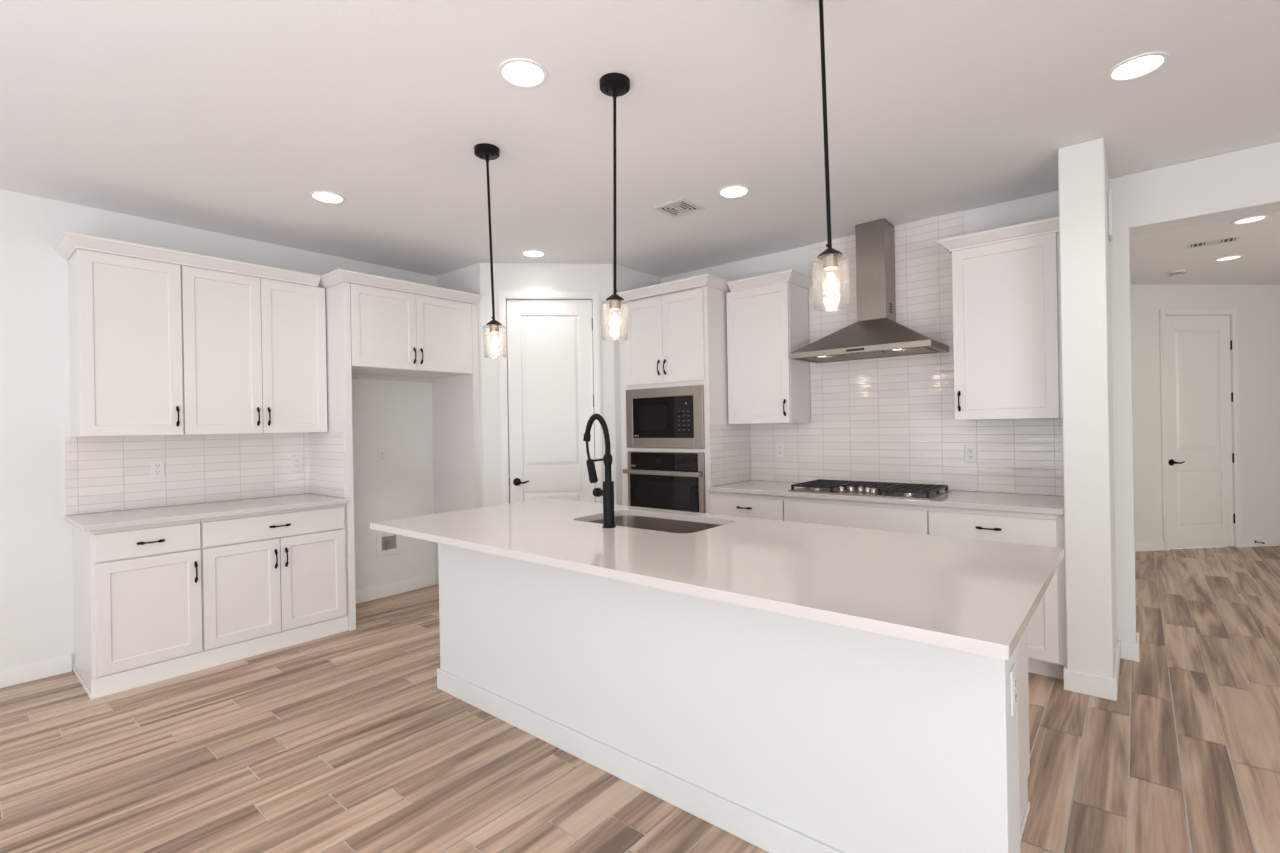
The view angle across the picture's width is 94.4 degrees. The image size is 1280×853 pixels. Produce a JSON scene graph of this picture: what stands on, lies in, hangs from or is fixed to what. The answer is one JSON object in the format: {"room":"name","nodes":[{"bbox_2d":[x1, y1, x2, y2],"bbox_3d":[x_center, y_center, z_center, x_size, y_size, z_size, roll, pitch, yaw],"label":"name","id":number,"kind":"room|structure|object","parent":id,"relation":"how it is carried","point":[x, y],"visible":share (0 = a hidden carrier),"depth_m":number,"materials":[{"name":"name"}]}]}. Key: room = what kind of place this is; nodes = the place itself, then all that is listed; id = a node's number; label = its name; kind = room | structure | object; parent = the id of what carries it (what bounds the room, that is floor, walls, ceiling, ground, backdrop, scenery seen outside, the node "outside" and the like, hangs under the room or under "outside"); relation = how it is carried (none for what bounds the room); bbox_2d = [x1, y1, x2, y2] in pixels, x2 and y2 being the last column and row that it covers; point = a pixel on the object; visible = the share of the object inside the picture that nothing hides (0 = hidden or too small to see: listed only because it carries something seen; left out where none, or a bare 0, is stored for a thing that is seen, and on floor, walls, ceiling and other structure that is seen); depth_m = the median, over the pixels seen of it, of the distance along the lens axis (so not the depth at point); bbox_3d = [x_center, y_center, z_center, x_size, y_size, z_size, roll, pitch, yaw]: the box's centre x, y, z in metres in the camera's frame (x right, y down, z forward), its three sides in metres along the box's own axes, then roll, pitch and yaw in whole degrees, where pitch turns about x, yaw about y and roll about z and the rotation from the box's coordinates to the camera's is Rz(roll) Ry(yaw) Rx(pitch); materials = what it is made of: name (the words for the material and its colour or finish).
{"room":"kitchen","nodes":[
{"label":"kitchen","id":0,"kind":"room"},
{"bbox_2d":[0,189,435,670],"bbox_3d":[-3.856,0.067,2.984,0.140,2.750,9.530,-1,0,40],"label":"wall","id":1,"kind":"structure","parent":0,"point":[37,591],"depth_m":3.44,"materials":[{"name":"white paint"}]},
{"bbox_2d":[68,249,182,436],"bbox_3d":[-3.057,-0.463,3.537,0.384,1.035,0.463,-1,0,40],"label":"upper cabinet","id":2,"kind":"object","parent":1,"relation":"attached to","point":[125,322],"visible":1,"depth_m":3.42,"materials":[{"name":"white paint"}]},
{"bbox_2d":[54,231,481,303],"bbox_3d":[-2.350,-1.027,4.154,0.689,0.068,2.448,-1,0,40],"label":"crown molding","id":3,"kind":"structure","parent":2,"relation":"on","point":[66,245],"depth_m":3.84,"materials":[{"name":"white paint"}]},
{"bbox_2d":[65,432,309,514],"bbox_3d":[-2.925,0.282,3.971,0.008,0.459,1.336,-1,0,40],"label":"tile backsplash","id":4,"kind":"structure","parent":1,"relation":"attached to","point":[103,473],"depth_m":3.87,"materials":[{"name":"white tile"}]},
{"bbox_2d":[150,460,164,477],"bbox_3d":[-3.076,0.271,3.778,0.008,0.115,0.070,-1,0,40],"label":"outlet","id":5,"kind":"object","parent":4,"relation":"attached to","point":[156,466],"visible":1,"depth_m":3.77,"materials":[{"name":"white plastic"}]},
{"bbox_2d":[154,470,160,474],"bbox_3d":[-3.074,0.291,3.776,0.002,0.029,0.034,-1,0,40],"label":"receptacle","id":6,"kind":"object","parent":5,"relation":"attached to","point":[156,472],"depth_m":3.77,"materials":[{"name":"grey plastic"}]},
{"bbox_2d":[291,455,301,470],"bbox_3d":[-2.551,0.272,4.404,0.008,0.115,0.070,-1,0,40],"label":"outlet","id":7,"kind":"object","parent":4,"relation":"attached to","point":[296,460],"visible":1,"depth_m":4.40,"materials":[{"name":"white plastic"}]},
{"bbox_2d":[181,266,327,434],"bbox_3d":[-2.638,-0.470,4.036,0.384,1.035,0.838,-1,0,40],"label":"upper cabinet","id":8,"kind":"object","parent":1,"relation":"attached to","point":[254,348],"visible":0.98,"depth_m":3.90,"materials":[{"name":"white paint"}]},
{"bbox_2d":[309,432,345,497],"bbox_3d":[-2.269,0.271,4.287,0.590,0.458,0.008,-1,0,40],"label":"tile backsplash","id":9,"kind":"structure","parent":1,"relation":"attached to","point":[326,449],"depth_m":4.26,"materials":[{"name":"white tile"}]},
{"bbox_2d":[378,449,385,462],"bbox_3d":[-2.137,0.244,4.912,0.008,0.115,0.070,-1,0,40],"label":"outlet","id":10,"kind":"object","parent":1,"relation":"attached to","point":[381,452],"visible":1,"depth_m":4.91,"materials":[{"name":"white plastic"}]},
{"bbox_2d":[376,532,400,556],"bbox_3d":[-2.091,0.971,4.943,0.019,0.200,0.210,-1,0,40],"label":"water supply box","id":11,"kind":"object","parent":1,"relation":"attached to","point":[385,540],"visible":0.78,"depth_m":4.93,"materials":[{"name":"white plastic"}]},
{"bbox_2d":[355,573,435,603],"bbox_3d":[-2.133,1.360,4.890,0.013,0.104,0.980,-1,0,40],"label":"baseboard","id":12,"kind":"structure","parent":1,"relation":"attached to","point":[367,594],"depth_m":4.97,"materials":[{"name":"white paint"}]},
{"bbox_2d":[350,283,472,381],"bbox_3d":[-1.918,-0.696,4.681,0.664,0.608,0.980,-1,0,40],"label":"upper cabinet","id":13,"kind":"object","parent":1,"relation":"attached to","point":[396,335],"visible":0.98,"depth_m":4.47,"materials":[{"name":"white paint"}]},
{"bbox_2d":[436,263,483,506],"bbox_3d":[-1.518,0.026,5.145,0.663,2.750,0.112,-1,0,40],"label":"wall","id":14,"kind":"structure","parent":0,"point":[466,279],"depth_m":4.94,"materials":[{"name":"white paint"}]},
{"bbox_2d":[480,263,616,506],"bbox_3d":[-0.759,0.013,4.995,1.097,2.750,0.110,-1,0,-5],"label":"wall","id":15,"kind":"structure","parent":0,"point":[506,276],"depth_m":4.92,"materials":[{"name":"white paint"}]},
{"bbox_2d":[498,291,602,504],"bbox_3d":[-0.738,0.130,4.966,0.838,2.514,0.150,-1,0,-5],"label":"door","id":16,"kind":"structure","parent":15,"relation":"in","point":[548,399],"depth_m":4.95,"materials":[{"name":"white paint"}]},
{"bbox_2d":[612,264,660,504],"bbox_3d":[-0.037,0.000,5.281,0.112,2.750,0.664,-1,0,40],"label":"wall","id":17,"kind":"structure","parent":0,"point":[627,279],"depth_m":5.04,"materials":[{"name":"white paint"}]},
{"bbox_2d":[0,0,1279,284],"bbox_3d":[1.681,-1.480,3.124,8.600,0.150,17.100,-1,0,40],"label":"ceiling","id":18,"kind":"structure","parent":0,"point":[218,116],"depth_m":2.61,"materials":[{"name":"white paint"}]},
{"bbox_2d":[309,191,345,203],"bbox_3d":[-1.829,-1.340,3.468,0.190,0.006,0.190,-1,0,40],"label":"recessed light","id":19,"kind":"object","parent":18,"relation":"in","point":[321,196],"visible":1,"depth_m":3.47,"materials":[{"name":"white paint"}]},
{"bbox_2d":[474,143,506,357],"bbox_3d":[-0.730,-0.852,2.907,0.122,1.024,0.122,-2,0,12],"label":"pendant light","id":20,"kind":"object","parent":18,"relation":"hanging from","point":[485,151],"visible":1,"depth_m":2.90,"materials":[{"name":"black metal"}]},
{"bbox_2d":[489,325,498,332],"bbox_3d":[-0.715,-0.478,2.905,0.046,0.034,0.046,-2,0,12],"label":"socket","id":21,"kind":"object","parent":20,"relation":"attached to","point":[492,328],"depth_m":2.89,"materials":[{"name":"silver metal"}]},
{"bbox_2d":[498,58,547,87],"bbox_3d":[-0.452,-1.365,2.293,0.190,0.006,0.190,-1,0,40],"label":"recessed light","id":22,"kind":"object","parent":18,"relation":"in","point":[518,72],"visible":1,"depth_m":2.29,"materials":[{"name":"white paint"}]},
{"bbox_2d":[521,250,545,256],"bbox_3d":[-0.836,-1.358,4.658,0.190,0.006,0.190,-1,0,40],"label":"recessed light","id":23,"kind":"object","parent":18,"relation":"in","point":[529,253],"visible":1,"depth_m":4.65,"materials":[{"name":"white paint"}]},
{"bbox_2d":[599,73,629,340],"bbox_3d":[-0.101,-0.862,2.373,0.122,1.024,0.153,-1,0,-36],"label":"pendant light","id":24,"kind":"object","parent":18,"relation":"hanging from","point":[614,85],"visible":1,"depth_m":2.37,"materials":[{"name":"black metal"}]},
{"bbox_2d":[609,301,620,309],"bbox_3d":[-0.101,-0.489,2.389,0.046,0.034,0.046,-1,2,-28],"label":"socket","id":25,"kind":"object","parent":24,"relation":"attached to","point":[613,305],"depth_m":2.37,"materials":[{"name":"silver metal"}]},
{"bbox_2d":[653,198,704,217],"bbox_3d":[0.247,-1.377,3.743,0.235,0.006,0.235,-1,0,40],"label":"ceiling vent","id":26,"kind":"object","parent":18,"relation":"in","point":[681,207],"visible":1,"depth_m":3.73,"materials":[{"name":"white metal"}]},
{"bbox_2d":[718,185,749,197],"bbox_3d":[0.554,-1.382,3.491,0.190,0.006,0.190,-1,0,40],"label":"recessed light","id":27,"kind":"object","parent":18,"relation":"in","point":[732,191],"visible":1,"depth_m":3.49,"materials":[{"name":"white paint"}]},
{"bbox_2d":[812,0,850,310],"bbox_3d":[0.571,-0.875,1.819,0.122,1.023,0.122,-2,-1,40],"label":"pendant light","id":28,"kind":"object","parent":18,"relation":"hanging from","point":[829,258],"visible":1,"depth_m":1.82,"materials":[{"name":"clear glass"}]},
{"bbox_2d":[822,256,837,269],"bbox_3d":[0.583,-0.501,1.815,0.046,0.034,0.046,-2,-1,40],"label":"socket","id":29,"kind":"object","parent":28,"relation":"attached to","point":[828,262],"depth_m":1.80,"materials":[{"name":"silver metal"}]},
{"bbox_2d":[1106,51,1169,81],"bbox_3d":[1.947,-1.407,2.321,0.190,0.006,0.190,-1,0,40],"label":"recessed light","id":30,"kind":"object","parent":18,"relation":"in","point":[1138,66],"visible":1,"depth_m":2.32,"materials":[{"name":"white paint"}]},
{"bbox_2d":[1167,270,1186,275],"bbox_3d":[5.069,-1.446,5.595,0.136,0.036,0.136,-1,0,40],"label":"smoke detector","id":31,"kind":"object","parent":18,"relation":"attached to","point":[1175,272],"visible":1,"depth_m":5.56,"materials":[{"name":"white plastic"}]},
{"bbox_2d":[1186,236,1240,248],"bbox_3d":[4.519,-1.452,4.673,0.300,0.006,0.160,-1,0,40],"label":"ceiling vent","id":32,"kind":"object","parent":18,"relation":"in","point":[1236,238],"visible":1,"depth_m":4.67,"materials":[{"name":"white metal"}]},
{"bbox_2d":[1213,255,1243,261],"bbox_3d":[5.118,-1.462,5.154,0.190,0.006,0.190,-1,0,40],"label":"recessed light","id":33,"kind":"object","parent":18,"relation":"in","point":[1233,257],"visible":1,"depth_m":5.16,"materials":[{"name":"white paint"}]},
{"bbox_2d":[1231,215,1269,224],"bbox_3d":[4.275,-1.447,4.153,0.190,0.006,0.190,-1,0,40],"label":"recessed light","id":34,"kind":"object","parent":18,"relation":"in","point":[1251,219],"visible":1,"depth_m":4.15,"materials":[{"name":"white paint"}]},
{"bbox_2d":[0,546,1279,852],"bbox_3d":[1.776,1.373,3.114,8.683,0.060,18.808,-1,0,40],"label":"floor","id":35,"kind":"structure","parent":0,"point":[348,741],"depth_m":2.48,"materials":[{"name":"brown wood"}]},
{"bbox_2d":[72,519,202,692],"bbox_3d":[-2.925,0.985,3.456,0.652,0.882,0.479,-1,0,40],"label":"base cabinet","id":36,"kind":"object","parent":35,"relation":"on","point":[138,593],"visible":0.98,"depth_m":3.26,"materials":[{"name":"white paint"}]},
{"bbox_2d":[200,504,346,650],"bbox_3d":[-2.504,0.977,3.957,0.652,0.882,0.829,-1,0,40],"label":"base cabinet","id":37,"kind":"object","parent":35,"relation":"on","point":[264,573],"visible":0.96,"depth_m":3.72,"materials":[{"name":"white paint"}]},
{"bbox_2d":[0,615,347,699],"bbox_3d":[-4.431,1.400,1.692,0.606,0.104,6.782,-1,0,40],"label":"baseboard","id":38,"kind":"structure","parent":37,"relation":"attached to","point":[141,676],"depth_m":3.41,"materials":[{"name":"white paint"}]},
{"bbox_2d":[65,493,348,531],"bbox_3d":[-2.674,0.523,3.760,0.640,0.030,1.342,-1,0,40],"label":"countertop","id":39,"kind":"structure","parent":37,"relation":"on","point":[157,515],"depth_m":3.57,"materials":[{"name":"white stone"}]},
{"bbox_2d":[310,282,355,630],"bbox_3d":[-2.246,0.210,4.300,0.628,2.408,0.042,-1,0,40],"label":"panel","id":40,"kind":"object","parent":35,"relation":"on","point":[337,297],"visible":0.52,"depth_m":4.11,"materials":[{"name":"white paint"}]},
{"bbox_2d":[432,304,480,584],"bbox_3d":[-1.583,0.198,5.090,0.628,2.408,0.057,-1,0,40],"label":"panel","id":41,"kind":"object","parent":35,"relation":"on","point":[455,399],"visible":0.42,"depth_m":5.02,"materials":[{"name":"white paint"}]},
{"bbox_2d":[619,286,748,513],"bbox_3d":[0.357,0.157,4.959,0.899,2.423,0.653,-1,0,40],"label":"oven tower","id":42,"kind":"object","parent":35,"relation":"on","point":[675,339],"visible":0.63,"depth_m":4.64,"materials":[{"name":"white paint"}]},
{"bbox_2d":[623,451,705,512],"bbox_3d":[0.340,0.554,4.905,0.766,0.704,0.588,-1,0,40],"label":"wall oven","id":43,"kind":"object","parent":42,"relation":"in","point":[658,480],"visible":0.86,"depth_m":4.68,"materials":[{"name":"grey"}]},
{"bbox_2d":[626,385,704,448],"bbox_3d":[0.350,-0.072,4.924,0.771,0.483,0.532,-1,0,40],"label":"microwave","id":44,"kind":"object","parent":42,"relation":"in","point":[664,417],"visible":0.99,"depth_m":4.70,"materials":[{"name":"grey metal"}]},
{"bbox_2d":[370,498,1063,852],"bbox_3d":[0.086,0.916,2.554,2.763,0.914,1.191,-1,0,40],"label":"kitchen island","id":45,"kind":"object","parent":35,"relation":"on","point":[783,686],"visible":0.99,"depth_m":1.97,"materials":[{"name":"white paint"}]},
{"bbox_2d":[583,414,615,527],"bbox_3d":[-0.205,0.201,2.803,0.065,0.526,0.250,-1,0,-37],"label":"faucet","id":46,"kind":"object","parent":45,"relation":"on","point":[607,492],"visible":1,"depth_m":2.72,"materials":[{"name":"black metal"}]},
{"bbox_2d":[588,515,721,532],"bbox_3d":[0.061,0.601,2.915,0.773,0.220,0.481,-1,0,40],"label":"sink","id":47,"kind":"object","parent":45,"relation":"in","point":[633,521],"visible":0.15,"depth_m":3.16,"materials":[{"name":"metal"}]},
{"bbox_2d":[1010,664,1016,715],"bbox_3d":[0.984,0.692,1.558,0.008,0.115,0.070,-1,0,40],"label":"outlet","id":48,"kind":"object","parent":45,"relation":"attached to","point":[1013,673],"visible":1,"depth_m":1.54,"materials":[{"name":"white plastic"}]},
{"bbox_2d":[1014,675,1016,689],"bbox_3d":[0.986,0.672,1.557,0.002,0.029,0.034,-1,0,40],"label":"receptacle","id":49,"kind":"object","parent":48,"relation":"attached to","point":[1015,676],"depth_m":1.56,"materials":[{"name":"grey plastic"}]},
{"bbox_2d":[1014,690,1016,704],"bbox_3d":[0.986,0.712,1.557,0.002,0.029,0.034,-1,0,40],"label":"receptacle","id":50,"kind":"object","parent":48,"relation":"attached to","point":[1015,691],"depth_m":1.55,"materials":[{"name":"grey plastic"}]},
{"bbox_2d":[710,491,784,520],"bbox_3d":[0.947,0.917,4.465,0.598,0.882,0.667,-1,0,40],"label":"base cabinet","id":51,"kind":"object","parent":35,"relation":"on","point":[771,507],"visible":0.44,"depth_m":4.22,"materials":[{"name":"white paint"}]},
{"bbox_2d":[784,496,928,534],"bbox_3d":[1.527,0.907,3.979,0.916,0.882,0.667,-1,0,40],"label":"base cabinet","id":52,"kind":"object","parent":35,"relation":"on","point":[904,518],"visible":0.05,"depth_m":3.71,"materials":[{"name":"white paint"}]},
{"bbox_2d":[708,480,1063,514],"bbox_3d":[1.542,0.449,3.966,2.165,0.030,0.640,-1,0,40],"label":"countertop","id":53,"kind":"structure","parent":52,"relation":"on","point":[1027,503],"depth_m":3.56,"materials":[{"name":"white stone"}]},
{"bbox_2d":[788,479,950,499],"bbox_3d":[1.520,0.412,3.958,0.900,0.044,0.503,-1,0,40],"label":"gas cooktop","id":54,"kind":"object","parent":53,"relation":"in","point":[844,487],"visible":1,"depth_m":3.88,"materials":[{"name":"metal"}]},
{"bbox_2d":[788,487,950,499],"bbox_3d":[1.520,0.430,3.958,0.900,0.007,0.503,-1,0,40],"label":"steel tray","id":55,"kind":"object","parent":54,"relation":"on","point":[846,490],"depth_m":3.81,"materials":[{"name":"silver metal"}]},
{"bbox_2d":[929,506,1066,679],"bbox_3d":[2.127,0.896,3.475,0.650,0.882,0.667,-1,0,40],"label":"base cabinet","id":56,"kind":"object","parent":35,"relation":"on","point":[1047,652],"visible":0.41,"depth_m":3.13,"materials":[{"name":"white paint"}]},
{"bbox_2d":[592,141,1279,642],"bbox_3d":[2.331,-0.042,3.868,8.200,2.750,0.218,-1,0,40],"label":"wall","id":57,"kind":"structure","parent":0,"point":[1244,182],"depth_m":3.36,"materials":[{"name":"white paint"}]},
{"bbox_2d":[617,269,811,300],"bbox_3d":[0.556,-1.086,4.756,1.497,0.083,0.680,-1,0,40],"label":"crown molding","id":58,"kind":"structure","parent":57,"relation":"attached to","point":[709,280],"depth_m":4.50,"materials":[{"name":"white paint"}]},
{"bbox_2d":[709,424,750,486],"bbox_3d":[0.717,0.215,4.679,0.008,0.464,0.603,-1,0,40],"label":"tile backsplash","id":59,"kind":"structure","parent":57,"relation":"attached to","point":[729,444],"depth_m":4.65,"materials":[{"name":"white tile"}]},
{"bbox_2d":[726,282,810,423],"bbox_3d":[0.982,-0.537,4.585,0.522,1.028,0.387,-1,0,40],"label":"upper cabinet","id":60,"kind":"object","parent":57,"relation":"attached to","point":[766,324],"visible":1,"depth_m":4.45,"materials":[{"name":"white paint"}]},
{"bbox_2d":[790,218,948,362],"bbox_3d":[1.549,-0.944,4.060,0.920,0.916,0.454,-1,0,40],"label":"range hood","id":61,"kind":"object","parent":57,"relation":"attached to","point":[876,333],"visible":1,"depth_m":4.03,"materials":[{"name":"metal"}]},
{"bbox_2d":[750,211,1063,495],"bbox_3d":[1.735,-0.488,4.214,2.164,1.835,0.008,-1,0,40],"label":"tile backsplash","id":62,"kind":"structure","parent":57,"relation":"attached to","point":[887,419],"depth_m":4.11,"materials":[{"name":"white tile"}]},
{"bbox_2d":[776,443,784,457],"bbox_3d":[1.119,0.190,4.729,0.070,0.115,0.008,-1,0,40],"label":"outlet","id":63,"kind":"object","parent":62,"relation":"attached to","point":[779,446],"visible":1,"depth_m":4.73,"materials":[{"name":"white plastic"}]},
{"bbox_2d":[964,445,976,462],"bbox_3d":[2.154,0.179,3.860,0.070,0.115,0.008,-1,0,40],"label":"outlet","id":64,"kind":"object","parent":62,"relation":"attached to","point":[970,450],"visible":1,"depth_m":3.86,"materials":[{"name":"white plastic"}]},
{"bbox_2d":[952,232,1061,419],"bbox_3d":[2.219,-0.559,3.546,0.561,1.028,0.387,-1,0,40],"label":"upper cabinet","id":65,"kind":"object","parent":57,"relation":"attached to","point":[1007,310],"visible":0.95,"depth_m":3.42,"materials":[{"name":"white paint"}]},
{"bbox_2d":[938,216,1058,253],"bbox_3d":[2.183,-1.107,3.561,0.621,0.068,0.400,-1,0,40],"label":"crown molding","id":66,"kind":"structure","parent":65,"relation":"on","point":[1050,225],"depth_m":3.41,"materials":[{"name":"white paint"}]},
{"bbox_2d":[1058,138,1116,678],"bbox_3d":[2.431,-0.043,3.206,0.185,2.750,0.668,-1,0,40],"label":"wall","id":67,"kind":"structure","parent":0,"point":[1083,179],"depth_m":2.95,"materials":[{"name":"white paint"}]},
{"bbox_2d":[1063,632,1139,700],"bbox_3d":[2.552,1.278,3.257,0.296,0.104,0.898,-1,0,40],"label":"baseboard","id":68,"kind":"structure","parent":67,"relation":"attached to","point":[1074,681],"depth_m":2.97,"materials":[{"name":"white paint"}]},
{"bbox_2d":[1107,189,1112,241],"bbox_3d":[2.568,-1.148,3.233,0.018,0.245,0.160,-1,0,40],"label":"door chime","id":69,"kind":"object","parent":67,"relation":"attached to","point":[1110,197],"visible":1,"depth_m":3.17,"materials":[{"name":"white plastic"}]},
{"bbox_2d":[1130,279,1134,531],"bbox_3d":[3.934,-0.070,4.838,0.128,2.750,3.330,-1,0,40],"label":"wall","id":70,"kind":"structure","parent":0,"point":[1130,279],"depth_m":5.69,"materials":[{"name":"white paint"}]},
{"bbox_2d":[1131,284,1279,540],"bbox_3d":[7.328,-0.129,6.355,5.200,2.750,0.110,-1,0,-5],"label":"wall","id":71,"kind":"structure","parent":0,"point":[1258,306],"depth_m":6.21,"materials":[{"name":"white paint"}]},
{"bbox_2d":[1159,309,1241,549],"bbox_3d":[5.825,0.026,6.194,0.878,2.493,0.150,-1,0,-5],"label":"door","id":72,"kind":"structure","parent":71,"relation":"in","point":[1200,423],"depth_m":6.18,"materials":[{"name":"white paint"}]},
{"bbox_2d":[1135,536,1279,550],"bbox_3d":[7.382,1.193,6.296,4.950,0.104,0.013,-1,0,-5],"label":"baseboard","id":73,"kind":"structure","parent":71,"relation":"attached to","point":[1157,545],"depth_m":6.20,"materials":[{"name":"white paint"}]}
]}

